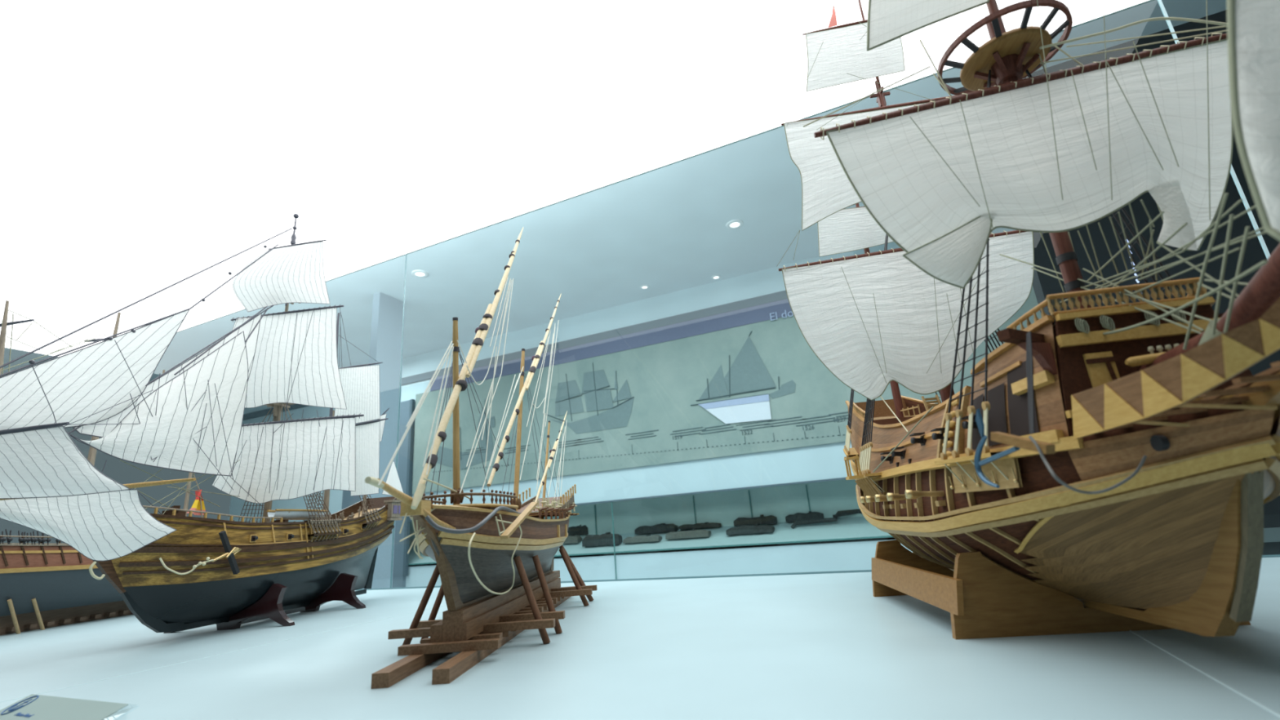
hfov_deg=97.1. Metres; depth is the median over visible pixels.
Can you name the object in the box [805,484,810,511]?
trim
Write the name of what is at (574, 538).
timber find
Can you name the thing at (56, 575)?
model
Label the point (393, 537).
trim
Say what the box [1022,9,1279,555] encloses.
wall
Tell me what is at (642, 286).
recessed light
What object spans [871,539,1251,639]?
stand
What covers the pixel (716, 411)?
print
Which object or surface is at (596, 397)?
print
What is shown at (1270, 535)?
trim
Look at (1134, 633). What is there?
trim
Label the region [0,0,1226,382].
ceiling
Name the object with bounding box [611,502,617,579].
trim
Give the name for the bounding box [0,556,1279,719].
floor
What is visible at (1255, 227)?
trim
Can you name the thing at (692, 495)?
trim
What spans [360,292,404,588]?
pillar
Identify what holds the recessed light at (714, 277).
in the ceiling at (664, 229)
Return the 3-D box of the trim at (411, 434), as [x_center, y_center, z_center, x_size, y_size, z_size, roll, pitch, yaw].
[-3.740,2.009,9.154,0.050,2.800,0.060,-11,-18,23]
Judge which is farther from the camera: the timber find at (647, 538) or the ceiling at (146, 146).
the timber find at (647, 538)
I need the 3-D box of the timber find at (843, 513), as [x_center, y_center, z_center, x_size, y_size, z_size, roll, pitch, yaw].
[2.610,1.836,6.775,0.577,0.099,0.166,-11,-18,23]
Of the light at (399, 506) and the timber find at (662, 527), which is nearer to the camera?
the light at (399, 506)
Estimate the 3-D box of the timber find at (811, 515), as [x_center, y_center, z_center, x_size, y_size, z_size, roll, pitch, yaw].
[2.053,1.948,7.053,0.453,0.110,0.158,-11,-18,23]
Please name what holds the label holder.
on the floor
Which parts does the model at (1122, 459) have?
quarter rail, port lid, port lid, port lid, sheer moulding, channel rail, port lid, cap rail, forecastle rail, bulkhead door, forecastle rail, bulkhead moulding, pin rail, bulkhead moulding, beakhead rail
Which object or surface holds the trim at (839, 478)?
attached to the wall at (824, 461)
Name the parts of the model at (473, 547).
rail post, stem, rail post, rail post, forecastle rail, rail post, rail post, forecastle moulding, cap rail, rail post, rail post, rail post, rail post, rail post, rail post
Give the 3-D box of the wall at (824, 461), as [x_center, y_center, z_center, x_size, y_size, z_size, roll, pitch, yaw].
[0.639,1.137,7.475,19.000,4.320,0.200,-11,-18,23]
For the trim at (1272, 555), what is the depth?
2.87 m
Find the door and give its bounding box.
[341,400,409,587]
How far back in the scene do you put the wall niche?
7.54 m
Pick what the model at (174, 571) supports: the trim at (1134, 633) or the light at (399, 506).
the light at (399, 506)
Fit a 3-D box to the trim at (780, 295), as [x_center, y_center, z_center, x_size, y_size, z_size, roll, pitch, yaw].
[0.461,-0.547,7.855,19.000,0.115,0.050,-11,-18,23]
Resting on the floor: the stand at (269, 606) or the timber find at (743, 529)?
the stand at (269, 606)
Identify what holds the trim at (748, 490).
attached to the wall at (824, 461)
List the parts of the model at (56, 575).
hand rail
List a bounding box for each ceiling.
[0,0,1148,356]
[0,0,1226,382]
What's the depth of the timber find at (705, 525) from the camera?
7.51 m
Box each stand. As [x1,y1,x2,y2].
[0,598,133,635]
[163,573,365,633]
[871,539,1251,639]
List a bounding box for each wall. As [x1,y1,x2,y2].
[228,227,1015,586]
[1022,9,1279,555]
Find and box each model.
[0,213,403,632]
[0,300,256,616]
[364,227,578,610]
[776,0,1279,636]
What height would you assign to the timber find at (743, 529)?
0.109 m
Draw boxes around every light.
[393,505,397,513]
[398,505,400,513]
[411,270,428,277]
[640,284,648,288]
[711,275,720,279]
[725,219,743,229]
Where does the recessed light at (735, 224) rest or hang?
in the ceiling at (664, 229)
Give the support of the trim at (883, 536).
attached to the wall at (824, 461)
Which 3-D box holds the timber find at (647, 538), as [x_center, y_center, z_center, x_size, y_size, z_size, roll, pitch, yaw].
[0.032,2.394,7.582,0.522,0.089,0.158,-11,-18,23]
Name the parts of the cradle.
ground rail, ground rail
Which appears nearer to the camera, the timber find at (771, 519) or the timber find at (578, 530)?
the timber find at (771, 519)
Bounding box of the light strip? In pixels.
[1127,240,1139,282]
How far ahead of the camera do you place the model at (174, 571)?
2.23 m
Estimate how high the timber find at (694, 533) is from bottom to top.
0.104 m
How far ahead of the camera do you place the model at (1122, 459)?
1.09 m
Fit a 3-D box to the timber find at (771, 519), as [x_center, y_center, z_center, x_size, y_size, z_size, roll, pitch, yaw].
[1.484,2.059,7.273,0.543,0.120,0.159,-11,-18,23]
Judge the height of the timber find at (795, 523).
0.099 m
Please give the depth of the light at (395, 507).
3.26 m
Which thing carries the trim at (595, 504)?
attached to the wall at (824, 461)
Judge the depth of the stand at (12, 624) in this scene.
2.96 m
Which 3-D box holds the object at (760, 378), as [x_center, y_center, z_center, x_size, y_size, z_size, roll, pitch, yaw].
[0.385,0.438,7.627,4.882,1.877,0.041,-11,-18,23]
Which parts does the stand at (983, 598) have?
rail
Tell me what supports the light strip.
attached to the wall at (1043, 284)
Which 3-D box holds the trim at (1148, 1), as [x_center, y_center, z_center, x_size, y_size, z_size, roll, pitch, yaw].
[-1.827,-0.830,4.420,9.360,0.008,0.012,-11,-18,23]
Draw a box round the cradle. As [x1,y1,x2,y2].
[370,545,597,688]
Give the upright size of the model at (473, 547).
1.499 m
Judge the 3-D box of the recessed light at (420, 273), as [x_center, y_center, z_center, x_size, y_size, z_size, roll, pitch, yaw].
[-2.663,-1.043,6.843,0.195,0.014,0.195,-11,-18,23]
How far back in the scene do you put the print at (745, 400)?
7.19 m
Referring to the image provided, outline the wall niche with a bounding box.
[408,479,862,548]
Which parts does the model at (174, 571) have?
stem, forecastle rail, cap rail, sheer moulding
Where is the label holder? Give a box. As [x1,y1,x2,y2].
[0,693,128,719]
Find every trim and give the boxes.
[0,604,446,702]
[176,0,1154,333]
[242,290,787,420]
[357,554,1279,590]
[390,253,407,587]
[402,399,414,576]
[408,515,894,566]
[408,535,893,564]
[409,477,845,521]
[594,504,596,534]
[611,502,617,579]
[692,495,696,523]
[747,489,752,517]
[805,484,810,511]
[1128,630,1279,717]
[1157,0,1270,258]
[1263,527,1279,542]
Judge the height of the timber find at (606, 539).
0.165 m
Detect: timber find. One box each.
[563,534,582,543]
[567,524,588,535]
[582,532,622,546]
[622,534,662,543]
[634,523,678,534]
[665,528,711,539]
[678,522,721,529]
[725,523,774,535]
[733,514,777,526]
[785,511,823,522]
[791,517,836,528]
[832,508,862,518]
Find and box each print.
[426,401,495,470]
[544,363,634,434]
[690,330,795,405]
[697,394,769,408]
[705,400,771,423]
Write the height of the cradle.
0.230 m
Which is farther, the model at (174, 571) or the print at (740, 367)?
the print at (740, 367)

